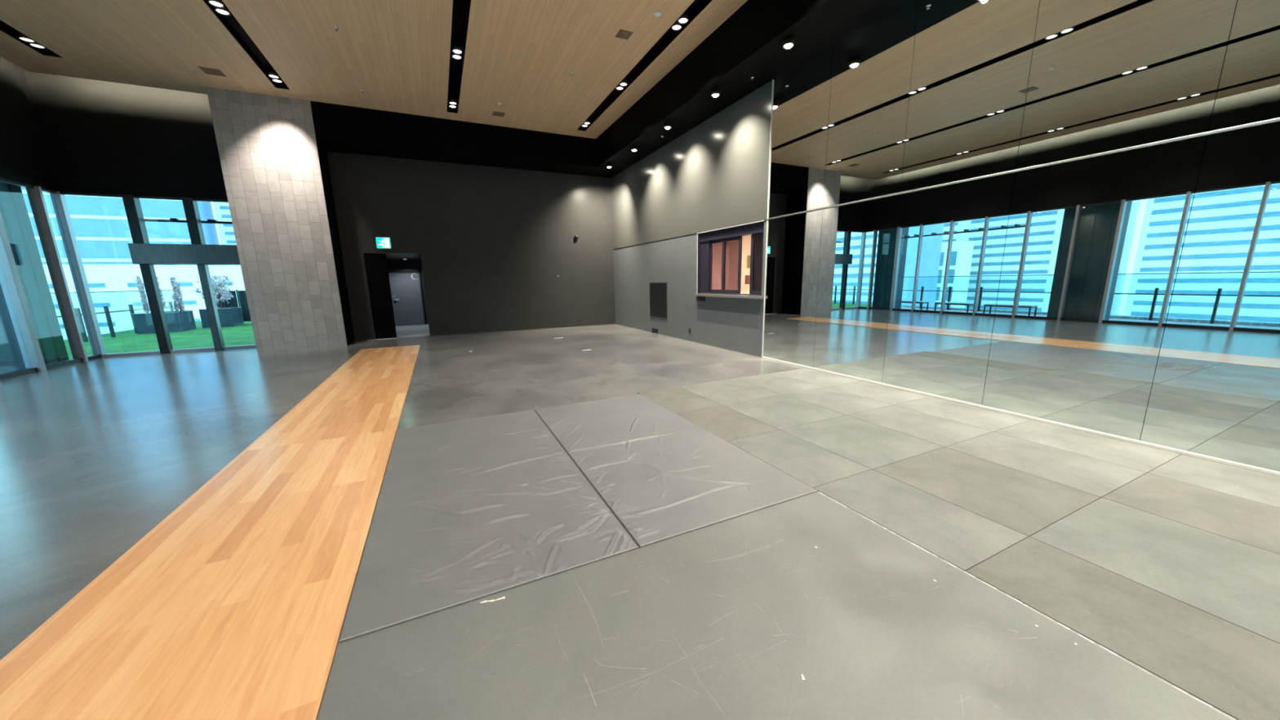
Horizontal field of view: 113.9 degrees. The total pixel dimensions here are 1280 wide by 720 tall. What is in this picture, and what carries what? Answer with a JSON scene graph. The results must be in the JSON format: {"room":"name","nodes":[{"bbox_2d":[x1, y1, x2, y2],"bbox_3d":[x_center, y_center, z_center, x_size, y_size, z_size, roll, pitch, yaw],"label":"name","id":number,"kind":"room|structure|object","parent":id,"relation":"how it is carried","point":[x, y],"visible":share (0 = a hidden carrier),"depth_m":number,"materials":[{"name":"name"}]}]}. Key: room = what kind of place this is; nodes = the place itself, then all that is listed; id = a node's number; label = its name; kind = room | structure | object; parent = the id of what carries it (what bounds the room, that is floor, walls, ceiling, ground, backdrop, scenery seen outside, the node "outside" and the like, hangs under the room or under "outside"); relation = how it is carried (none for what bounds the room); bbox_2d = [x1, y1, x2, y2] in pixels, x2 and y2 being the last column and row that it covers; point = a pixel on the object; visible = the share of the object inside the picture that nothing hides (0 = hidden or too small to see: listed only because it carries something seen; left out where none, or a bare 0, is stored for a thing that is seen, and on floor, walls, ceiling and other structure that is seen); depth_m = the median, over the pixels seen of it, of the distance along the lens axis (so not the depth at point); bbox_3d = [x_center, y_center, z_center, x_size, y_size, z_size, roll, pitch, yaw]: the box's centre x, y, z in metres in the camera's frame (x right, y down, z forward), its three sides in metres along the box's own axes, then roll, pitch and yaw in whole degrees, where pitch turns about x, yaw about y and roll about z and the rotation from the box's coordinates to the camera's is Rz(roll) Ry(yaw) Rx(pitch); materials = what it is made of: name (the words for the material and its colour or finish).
{"room":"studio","nodes":[
{"label":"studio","id":0,"kind":"room"},
{"bbox_2d":[0,56,55,191],"bbox_3d":[-8.361,-3.277,-0.130,0.160,2.630,20.050,-6,12,-25],"label":"wall","id":1,"kind":"structure","parent":0,"point":[23,157],"depth_m":8.29,"materials":[{"name":"black paint"}]},
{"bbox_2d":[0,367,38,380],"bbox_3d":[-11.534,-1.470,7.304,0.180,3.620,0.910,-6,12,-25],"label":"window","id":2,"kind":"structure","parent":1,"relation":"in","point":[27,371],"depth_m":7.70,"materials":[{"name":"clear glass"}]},
{"bbox_2d":[25,186,101,361],"bbox_3d":[-12.352,-1.780,8.988,0.180,3.620,0.555,-6,12,-25],"label":"window","id":3,"kind":"structure","parent":1,"relation":"in","point":[37,201],"depth_m":8.74,"materials":[{"name":"clear glass"}]},
{"bbox_2d":[22,68,615,341],"bbox_3d":[-6.626,-3.769,11.852,13.144,6.250,0.120,-6,12,-25],"label":"wall","id":4,"kind":"structure","parent":0,"point":[493,244],"depth_m":11.91,"materials":[{"name":"grey paint"}]},
{"bbox_2d":[49,191,106,357],"bbox_3d":[-12.502,-1.836,9.296,0.140,3.620,0.140,-6,12,-25],"label":"trim","id":5,"kind":"structure","parent":4,"relation":"attached to","point":[59,201],"depth_m":9.24,"materials":[{"name":"grey metal"}]},
{"bbox_2d":[59,191,232,357],"bbox_3d":[-11.171,-2.007,10.064,3.100,3.620,0.510,-6,12,-25],"label":"window","id":6,"kind":"structure","parent":4,"relation":"in","point":[132,206],"depth_m":9.74,"materials":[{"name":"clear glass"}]},
{"bbox_2d":[134,195,224,353],"bbox_3d":[-10.969,-1.998,10.000,0.990,3.620,0.220,-6,12,-25],"label":"window","id":7,"kind":"structure","parent":4,"relation":"in","point":[191,210],"depth_m":10.11,"materials":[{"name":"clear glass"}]},
{"bbox_2d":[128,243,239,265],"bbox_3d":[-10.689,-2.560,10.168,2.124,0.450,0.760,-6,12,-25],"label":"canopy","id":8,"kind":"object","parent":7,"relation":"attached to","point":[140,253],"visible":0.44,"depth_m":9.77,"materials":[{"name":"silver metal"}]},
{"bbox_2d":[193,198,256,349],"bbox_3d":[-10.112,-2.092,10.410,0.978,3.620,0.120,-6,12,-25],"label":"window","id":9,"kind":"structure","parent":4,"relation":"in","point":[194,199],"depth_m":10.51,"materials":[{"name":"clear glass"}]},
{"bbox_2d":[364,253,396,338],"bbox_3d":[-7.367,-1.798,11.844,0.530,2.383,0.040,-6,12,-25],"label":"sliding panel","id":10,"kind":"object","parent":4,"relation":"attached to","point":[376,265],"visible":1,"depth_m":11.82,"materials":[{"name":"black paint"}]},
{"bbox_2d":[375,236,391,248],"bbox_3d":[-7.137,-3.259,11.598,0.340,0.300,0.056,-6,12,-25],"label":"exit sign","id":11,"kind":"object","parent":4,"relation":"attached to","point":[381,242],"visible":1,"depth_m":11.58,"materials":[{"name":"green plastic"}]},
{"bbox_2d":[310,101,596,175],"bbox_3d":[-4.719,-6.282,11.635,6.986,1.300,1.090,-6,12,-25],"label":"ceiling beam","id":12,"kind":"structure","parent":4,"relation":"attached to","point":[339,128],"depth_m":11.05,"materials":[{"name":"black paint"}]},
{"bbox_2d":[0,0,747,138],"bbox_3d":[-2.577,-4.651,2.006,11.537,0.060,19.300,-6,12,-25],"label":"ceiling","id":13,"kind":"structure","parent":0,"point":[522,55],"depth_m":7.55,"materials":[{"name":"brown wood"}]},
{"bbox_2d":[0,19,61,57],"bbox_3d":[-6.810,-4.159,-0.496,0.290,0.178,18.350,-6,12,-25],"label":"trim","id":14,"kind":"structure","parent":13,"relation":"attached to","point":[9,28],"depth_m":7.08,"materials":[{"name":"black paint"}]},
{"bbox_2d":[16,31,35,43],"bbox_3d":[-10.518,-5.549,7.137,0.176,0.130,0.176,-6,12,-25],"label":"recessed light","id":15,"kind":"object","parent":14,"relation":"attached to","point":[20,36],"visible":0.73,"depth_m":7.10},
{"bbox_2d":[28,41,45,48],"bbox_3d":[-10.609,-5.583,7.324,0.176,0.130,0.176,-6,12,-25],"label":"recessed light","id":16,"kind":"object","parent":14,"relation":"attached to","point":[37,45],"visible":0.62,"depth_m":7.32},
{"bbox_2d":[197,66,226,76],"bbox_3d":[-8.482,-5.721,8.270,0.320,0.006,0.320,-6,12,-25],"label":"ceiling vent","id":17,"kind":"object","parent":13,"relation":"in","point":[206,70],"visible":1,"depth_m":8.26,"materials":[{"name":"metal"}]},
{"bbox_2d":[203,0,289,89],"bbox_3d":[-3.806,-4.480,0.904,0.290,0.178,18.350,-6,12,-25],"label":"trim","id":18,"kind":"structure","parent":13,"relation":"attached to","point":[230,21],"depth_m":7.55,"materials":[{"name":"black paint"}]},
{"bbox_2d":[208,0,224,8],"bbox_3d":[-6.434,-5.461,6.315,0.176,0.130,0.176,-6,12,-25],"label":"recessed light","id":19,"kind":"object","parent":18,"relation":"attached to","point":[217,3],"visible":0.98,"depth_m":6.33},
{"bbox_2d":[213,3,230,16],"bbox_3d":[-6.525,-5.496,6.502,0.176,0.130,0.176,-6,12,-25],"label":"recessed light","id":20,"kind":"object","parent":18,"relation":"attached to","point":[224,11],"visible":0.62,"depth_m":6.50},
{"bbox_2d":[266,69,279,79],"bbox_3d":[-7.514,-5.870,8.538,0.176,0.130,0.176,-6,12,-25],"label":"recessed light","id":21,"kind":"object","parent":18,"relation":"attached to","point":[272,73],"visible":0.98,"depth_m":8.49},
{"bbox_2d":[271,75,282,83],"bbox_3d":[-7.605,-5.905,8.724,0.176,0.130,0.176,-6,12,-25],"label":"recessed light","id":22,"kind":"object","parent":18,"relation":"attached to","point":[280,80],"visible":0.6,"depth_m":8.73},
{"bbox_2d":[446,0,471,113],"bbox_3d":[-0.766,-4.806,2.322,0.290,0.178,18.350,-6,12,-25],"label":"trim","id":23,"kind":"structure","parent":13,"relation":"attached to","point":[460,8],"depth_m":7.63,"materials":[{"name":"black paint"}]},
{"bbox_2d":[448,101,456,108],"bbox_3d":[-4.565,-6.230,10.142,0.176,0.130,0.176,-6,12,-25],"label":"recessed light","id":24,"kind":"object","parent":23,"relation":"attached to","point":[450,105],"visible":0.61,"depth_m":10.14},
{"bbox_2d":[448,97,457,105],"bbox_3d":[-4.474,-6.196,9.956,0.176,0.130,0.176,-6,12,-25],"label":"recessed light","id":25,"kind":"object","parent":23,"relation":"attached to","point":[452,100],"visible":1,"depth_m":9.91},
{"bbox_2d":[451,49,462,59],"bbox_3d":[-3.485,-5.821,7.919,0.176,0.130,0.176,-6,12,-25],"label":"recessed light","id":26,"kind":"object","parent":23,"relation":"attached to","point":[455,56],"visible":0.62,"depth_m":7.93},
{"bbox_2d":[451,43,462,54],"bbox_3d":[-3.394,-5.787,7.733,0.176,0.130,0.176,-6,12,-25],"label":"recessed light","id":27,"kind":"object","parent":23,"relation":"attached to","point":[456,48],"visible":1,"depth_m":7.69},
{"bbox_2d":[492,111,505,116],"bbox_3d":[-3.596,-6.254,10.603,0.280,0.006,0.280,-6,12,-25],"label":"ceiling vent","id":28,"kind":"object","parent":13,"relation":"in","point":[495,113],"visible":1,"depth_m":10.58,"materials":[{"name":"metal"}]},
{"bbox_2d":[614,29,632,39],"bbox_3d":[-0.280,-5.669,7.262,0.240,0.006,0.240,-6,12,-25],"label":"ceiling vent","id":29,"kind":"object","parent":13,"relation":"in","point":[624,34],"visible":1,"depth_m":7.26,"materials":[{"name":"brown metal"}]},
{"bbox_2d":[577,0,711,131],"bbox_3d":[2.265,-5.130,3.735,0.290,0.178,18.350,-6,12,-25],"label":"trim","id":30,"kind":"structure","parent":13,"relation":"attached to","point":[697,5],"depth_m":8.24,"materials":[{"name":"black paint"}]},
{"bbox_2d":[583,118,590,124],"bbox_3d":[-1.443,-6.520,11.369,0.176,0.130,0.176,-6,12,-25],"label":"recessed light","id":31,"kind":"object","parent":30,"relation":"attached to","point":[587,122],"visible":0.88,"depth_m":11.33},
{"bbox_2d":[615,83,623,90],"bbox_3d":[-0.454,-6.146,9.332,0.176,0.130,0.176,-6,12,-25],"label":"recessed light","id":32,"kind":"object","parent":30,"relation":"attached to","point":[618,87],"visible":0.58,"depth_m":9.32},
{"bbox_2d":[619,78,627,86],"bbox_3d":[-0.363,-6.112,9.146,0.176,0.130,0.176,-6,12,-25],"label":"recessed light","id":33,"kind":"object","parent":30,"relation":"attached to","point":[624,82],"visible":0.77,"depth_m":9.11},
{"bbox_2d":[671,19,681,31],"bbox_3d":[0.627,-5.737,7.110,0.176,0.130,0.176,-6,12,-25],"label":"recessed light","id":34,"kind":"object","parent":30,"relation":"attached to","point":[676,26],"visible":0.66,"depth_m":7.10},
{"bbox_2d":[677,11,688,24],"bbox_3d":[0.717,-5.703,6.923,0.176,0.130,0.176,-6,12,-25],"label":"recessed light","id":35,"kind":"object","parent":30,"relation":"attached to","point":[683,19],"visible":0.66,"depth_m":6.89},
{"bbox_2d":[653,10,661,17],"bbox_3d":[0.287,-5.551,6.692,0.120,0.042,0.120,-6,12,-25],"label":"smoke detector","id":36,"kind":"object","parent":13,"relation":"attached to","point":[657,13],"visible":1,"depth_m":6.66,"materials":[{"name":"white plastic"}]},
{"bbox_2d":[370,253,428,325],"bbox_3d":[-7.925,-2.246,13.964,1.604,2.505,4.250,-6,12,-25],"label":"door frame","id":37,"kind":"structure","parent":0,"point":[393,260],"depth_m":15.46,"materials":[{"name":"grey paint"}]},
{"bbox_2d":[387,268,426,325],"bbox_3d":[-8.800,-2.360,15.680,1.130,2.110,0.112,-6,12,-25],"label":"door","id":38,"kind":"structure","parent":37,"relation":"in","point":[406,286],"depth_m":15.70,"materials":[{"name":"metal"}]},
{"bbox_2d":[0,320,1279,719],"bbox_3d":[-6.849,0.193,8.484,16.744,0.250,33.100,-6,12,-25],"label":"floor","id":39,"kind":"structure","parent":0,"point":[95,454],"depth_m":5.58,"materials":[{"name":"grey concrete"}]},
{"bbox_2d":[131,310,196,333],"bbox_3d":[-17.515,-1.416,15.400,1.150,0.720,1.160,-6,12,-25],"label":"planter box","id":40,"kind":"object","parent":39,"relation":"on","point":[184,321],"visible":0.73,"depth_m":15.07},
{"bbox_2d":[134,275,150,313],"bbox_3d":[-17.971,-2.360,15.066,0.216,1.356,0.221,1,11,8],"label":"shrub","id":41,"kind":"object","parent":40,"relation":"in","point":[141,290],"visible":0.97,"depth_m":15.04,"materials":[{"name":"white plant"}]},
{"bbox_2d":[155,275,166,308],"bbox_3d":[-17.657,-2.474,15.160,0.382,1.575,0.482,7,13,35],"label":"shrub","id":42,"kind":"object","parent":40,"relation":"on","point":[160,290],"visible":0.07,"depth_m":15.28,"materials":[{"name":"white plant"}]},
{"bbox_2d":[168,276,185,312],"bbox_3d":[-17.141,-2.422,15.428,0.336,1.313,0.325,2,11,13],"label":"shrub","id":43,"kind":"object","parent":40,"relation":"in","point":[178,301],"visible":0.98,"depth_m":15.40,"materials":[{"name":"white plant"}]},
{"bbox_2d":[0,344,420,719],"bbox_3d":[-2.329,1.145,2.432,1.279,0.012,17.950,-6,12,-25],"label":"floor strip","id":44,"kind":"object","parent":39,"relation":"on","point":[233,606],"visible":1,"depth_m":2.14,"materials":[{"name":"brown wood"}]},
{"bbox_2d":[198,306,244,328],"bbox_3d":[-17.096,-1.754,17.063,0.970,0.740,1.060,-6,12,-25],"label":"planter box","id":45,"kind":"object","parent":39,"relation":"on","point":[230,316],"visible":0.72,"depth_m":16.76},
{"bbox_2d":[193,275,233,308],"bbox_3d":[-17.132,-2.733,16.812,1.181,1.386,1.060,-6,12,-25],"label":"shrub","id":46,"kind":"object","parent":45,"relation":"in","point":[221,294],"visible":0.73,"depth_m":16.83,"materials":[{"name":"white plant"}]},
{"bbox_2d":[217,289,251,321],"bbox_3d":[-16.081,-2.384,18.343,3.940,1.460,0.080,-6,12,-25],"label":"fence","id":47,"kind":"object","parent":39,"relation":"on","point":[241,295],"visible":0.12,"depth_m":17.79,"materials":[{"name":"metal"}]},
{"bbox_2d":[205,86,355,352],"bbox_3d":[-8.641,-3.427,10.254,1.803,6.250,1.090,-6,12,-25],"label":"stone pillar","id":48,"kind":"structure","parent":39,"relation":"on","point":[276,171],"depth_m":9.80,"materials":[{"name":"stone"}]},
{"bbox_2d":[339,409,638,643],"bbox_3d":[-1.311,0.918,3.462,1.450,0.032,2.995,-6,12,-25],"label":"mat","id":49,"kind":"object","parent":39,"relation":"on","point":[468,510],"visible":1,"depth_m":2.72,"materials":[{"name":"grey plastic"}]},
{"bbox_2d":[534,410,639,548],"bbox_3d":[-0.649,0.862,3.773,0.026,0.004,2.985,-6,12,-25],"label":"tape","id":50,"kind":"object","parent":39,"relation":"on","point":[616,517],"visible":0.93,"depth_m":3.11,"materials":[{"name":"black plastic"}]},
{"bbox_2d":[534,394,817,547],"bbox_3d":[0.005,0.779,4.076,1.436,0.027,2.995,-6,12,-25],"label":"mat","id":51,"kind":"object","parent":39,"relation":"on","point":[663,475],"visible":1,"depth_m":3.44,"materials":[{"name":"grey plastic"}]},
{"bbox_2d":[317,491,1236,719],"bbox_3d":[1.711,1.756,-1.094,2.917,0.006,7.970,-6,12,-25],"label":"sheet","id":52,"kind":"object","parent":39,"relation":"on","point":[808,606],"visible":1,"depth_m":1.78,"materials":[{"name":"grey plastic"}]},
{"bbox_2d":[637,368,1279,719],"bbox_3d":[2.516,0.713,4.249,3.224,0.008,5.082,-6,12,-25],"label":"floor","id":53,"kind":"structure","parent":39,"relation":"on","point":[1234,669],"depth_m":2.77,"materials":[{"name":"grey tile"}]},
{"bbox_2d":[761,355,1279,476],"bbox_3d":[4.298,0.649,4.365,0.044,0.027,8.713,-6,12,-25],"label":"channel","id":54,"kind":"object","parent":39,"relation":"on","point":[1162,447],"visible":1,"depth_m":4.18,"materials":[{"name":"silver metal"}]},
{"bbox_2d":[711,240,729,289],"bbox_3d":[1.634,-2.366,12.812,2.616,2.850,0.100,-6,12,-25],"label":"wall","id":55,"kind":"structure","parent":0,"point":[717,247],"depth_m":13.07,"materials":[{"name":"paint"}]},
{"bbox_2d":[728,235,751,293],"bbox_3d":[4.088,-2.032,10.854,0.100,2.850,5.800,-6,12,-25],"label":"wall","id":56,"kind":"structure","parent":0,"point":[746,240],"depth_m":12.77,"materials":[{"name":"beige paint"}]},
{"bbox_2d":[744,275,750,284],"bbox_3d":[3.215,-2.387,12.382,0.118,0.260,0.160,-6,12,-25],"label":"wall dispenser","id":57,"kind":"object","parent":56,"relation":"attached to","point":[747,277],"visible":0.74,"depth_m":12.33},
{"bbox_2d":[746,255,750,267],"bbox_3d":[3.238,-2.903,12.309,0.038,0.360,0.200,-6,12,-25],"label":"framed notice","id":58,"kind":"object","parent":56,"relation":"attached to","point":[748,256],"visible":0.54,"depth_m":12.32,"materials":[{"name":"yellow paper"}]},
{"bbox_2d":[610,80,1276,357],"bbox_3d":[3.412,-2.745,5.622,0.152,6.250,19.930,-6,12,-25],"label":"wall","id":59,"kind":"structure","parent":0,"point":[713,175],"depth_m":10.02,"materials":[{"name":"grey paint"}]},
{"bbox_2d":[651,328,657,333],"bbox_3d":[0.434,-0.863,12.268,0.018,0.125,0.380,-6,12,-25],"label":"air vent","id":60,"kind":"object","parent":59,"relation":"in","point":[653,330],"visible":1,"depth_m":12.27,"materials":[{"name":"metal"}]},
{"bbox_2d":[649,282,666,318],"bbox_3d":[0.514,-1.716,11.891,0.026,0.980,1.020,-6,12,-25],"label":"hatch","id":61,"kind":"object","parent":59,"relation":"attached to","point":[658,291],"visible":1,"depth_m":11.84,"materials":[{"name":"metal"}]},
{"bbox_2d":[663,122,671,128],"bbox_3d":[0.613,-5.189,9.249,0.163,0.112,0.163,3,12,19],"label":"spotlight","id":62,"kind":"object","parent":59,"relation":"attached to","point":[668,126],"visible":1,"depth_m":9.20,"materials":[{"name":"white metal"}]},
{"bbox_2d":[696,296,705,301],"bbox_3d":[1.444,-1.463,9.921,0.054,0.115,0.300,-6,12,-25],"label":"switch box","id":63,"kind":"object","parent":59,"relation":"attached to","point":[698,298],"visible":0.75,"depth_m":9.87,"materials":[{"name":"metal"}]},
{"bbox_2d":[711,88,719,97],"bbox_3d":[1.389,-4.895,7.652,0.163,0.112,0.163,3,12,19],"label":"spotlight","id":64,"kind":"object","parent":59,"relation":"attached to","point":[715,93],"visible":1,"depth_m":7.60,"materials":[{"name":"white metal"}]},
{"bbox_2d":[693,293,763,298],"bbox_3d":[1.840,-1.393,9.050,0.114,0.054,2.330,-6,12,-25],"label":"countertop","id":65,"kind":"structure","parent":59,"relation":"attached to","point":[694,294],"depth_m":8.78,"materials":[{"name":"grey metal"}]},
{"bbox_2d":[697,220,764,295],"bbox_3d":[1.906,-2.118,8.969,0.135,1.405,2.265,-6,12,-25],"label":"window","id":66,"kind":"structure","parent":59,"relation":"in","point":[756,229],"depth_m":8.87,"materials":[{"name":"clear glass"}]},
{"bbox_2d":[586,0,904,177],"bbox_3d":[3.039,-5.137,5.000,1.207,1.305,19.930,-6,12,-25],"label":"ceiling beam","id":67,"kind":"structure","parent":59,"relation":"attached to","point":[748,44],"depth_m":7.15,"materials":[{"name":"black paint"}]},
{"bbox_2d":[606,163,612,168],"bbox_3d":[-0.918,-5.768,12.399,0.163,0.112,0.163,3,12,19],"label":"spotlight","id":68,"kind":"object","parent":67,"relation":"attached to","point":[608,166],"visible":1,"depth_m":12.35,"materials":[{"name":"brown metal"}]},
{"bbox_2d":[631,145,637,151],"bbox_3d":[-0.150,-5.478,10.820,0.163,0.112,0.163,3,12,19],"label":"spotlight","id":69,"kind":"object","parent":67,"relation":"attached to","point":[633,148],"visible":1,"depth_m":10.77,"materials":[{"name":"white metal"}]},
{"bbox_2d":[761,80,773,355],"bbox_3d":[2.379,-2.489,7.759,0.044,4.915,0.010,-6,12,-25],"label":"trim","id":70,"kind":"structure","parent":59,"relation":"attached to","point":[772,80],"depth_m":7.71,"materials":[{"name":"silver metal"}]},
{"bbox_2d":[782,35,794,48],"bbox_3d":[2.161,-4.603,6.064,0.163,0.112,0.163,3,12,19],"label":"spotlight","id":71,"kind":"object","parent":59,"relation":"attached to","point":[788,43],"visible":1,"depth_m":6.02,"materials":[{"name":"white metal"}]},
{"bbox_2d":[762,209,822,367],"bbox_3d":[2.676,-1.235,7.428,0.028,2.567,1.239,-6,12,-25],"label":"wall mirror","id":72,"kind":"object","parent":59,"relation":"attached to","point":[793,242],"visible":1,"depth_m":7.36,"materials":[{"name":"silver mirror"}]},
{"bbox_2d":[768,43,833,217],"bbox_3d":[2.634,-3.665,6.960,0.028,2.313,1.239,-6,12,-25],"label":"wall mirror","id":73,"kind":"object","parent":59,"relation":"attached to","point":[802,94],"visible":1,"depth_m":6.88,"materials":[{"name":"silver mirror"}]},
{"bbox_2d":[813,195,900,382],"bbox_3d":[3.212,-1.032,6.325,0.028,2.567,1.239,-6,12,-25],"label":"wall mirror","id":74,"kind":"object","parent":59,"relation":"attached to","point":[857,247],"visible":1,"depth_m":6.24,"materials":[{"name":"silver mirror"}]},
{"bbox_2d":[822,0,918,207],"bbox_3d":[3.170,-3.462,5.857,0.028,2.313,1.239,-6,12,-25],"label":"wall mirror","id":75,"kind":"object","parent":59,"relation":"attached to","point":[872,65],"visible":1,"depth_m":5.77,"materials":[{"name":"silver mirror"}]},
{"bbox_2d":[882,173,1015,404],"bbox_3d":[3.748,-0.829,5.222,0.028,2.567,1.239,-6,12,-25],"label":"wall mirror","id":76,"kind":"object","parent":59,"relation":"attached to","point":[950,240],"visible":1,"depth_m":5.12,"materials":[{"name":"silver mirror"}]},
{"bbox_2d":[900,0,1039,191],"bbox_3d":[3.706,-3.259,4.754,0.028,2.313,1.239,-6,12,-25],"label":"wall mirror","id":77,"kind":"object","parent":59,"relation":"attached to","point":[972,59],"visible":1,"depth_m":4.74,"materials":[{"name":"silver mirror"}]},
{"bbox_2d":[767,117,1279,219],"bbox_3d":[4.253,-1.903,3.873,0.046,0.023,8.713,-6,12,-25],"label":"rail","id":78,"kind":"object","parent":59,"relation":"attached to","point":[1275,120],"visible":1,"depth_m":3.98,"materials":[{"name":"metal"}]},
{"bbox_2d":[982,136,1207,440],"bbox_3d":[4.285,-0.626,4.119,0.028,2.567,1.239,-6,12,-25],"label":"wall mirror","id":79,"kind":"object","parent":59,"relation":"attached to","point":[1094,246],"visible":1,"depth_m":3.99,"materials":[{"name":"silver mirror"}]},
{"bbox_2d":[1016,0,1237,168],"bbox_3d":[4.242,-3.056,3.651,0.028,2.313,1.239,-6,12,-25],"label":"wall mirror","id":80,"kind":"object","parent":59,"relation":"attached to","point":[1105,75],"visible":1,"depth_m":3.70,"materials":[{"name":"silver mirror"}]},
{"bbox_2d":[1140,122,1279,471],"bbox_3d":[4.821,-0.423,3.016,0.028,2.567,1.239,-6,12,-25],"label":"wall mirror","id":81,"kind":"object","parent":59,"relation":"attached to","point":[1215,389],"visible":1,"depth_m":3.30,"materials":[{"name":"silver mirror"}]},
{"bbox_2d":[1208,0,1279,131],"bbox_3d":[4.778,-2.853,2.549,0.028,2.313,1.239,-6,12,-25],"label":"wall mirror","id":82,"kind":"object","parent":59,"relation":"attached to","point":[1248,92],"visible":1,"depth_m":3.11,"materials":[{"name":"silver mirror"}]},
{"bbox_3d":[-9.084,2.123,-1.190,3.000,0.190,23.030,-6,12,-25],"label":"floor","id":83,"kind":"structure","parent":0,"visible":0},
{"bbox_2d":[0,177,83,373],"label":"window","id":84,"kind":"structure","parent":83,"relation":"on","point":[13,209],"depth_m":8.26,"materials":[{"name":"clear glass"}]},
{"bbox_2d":[50,289,173,343],"bbox_3d":[-12.797,0.334,3.985,0.080,1.575,30.000,-6,12,-25],"label":"terrace railing","id":85,"kind":"object","parent":83,"relation":"on","point":[78,315],"visible":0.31,"depth_m":13.74,"materials":[{"name":"metal"}]},
{"label":"outside","id":86,"kind":"structure","parent":0,"visible":0},
{"bbox_2d":[42,264,244,339],"bbox_3d":[-154.532,-7.914,145.340,95.000,49.000,14.200,-6,12,-25],"label":"apartment building","id":87,"kind":"structure","parent":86,"point":[100,277],"depth_m":131.64,"materials":[{"name":"white"}]},
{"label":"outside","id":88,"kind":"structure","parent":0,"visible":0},
{"bbox_2d":[213,201,236,244],"bbox_3d":[-181.653,-40.833,197.130,14.000,105.000,20.150,-6,12,-25],"label":"office building","id":89,"kind":"structure","parent":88,"point":[222,211],"depth_m":182.41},
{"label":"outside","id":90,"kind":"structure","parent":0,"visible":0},
{"bbox_2d":[21,186,219,264],"bbox_3d":[-214.829,-40.089,169.789,61.000,115.000,20.300,-6,12,-25],"label":"building","id":91,"kind":"structure","parent":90,"point":[100,225],"depth_m":161.61,"materials":[{"name":"blue glass"}]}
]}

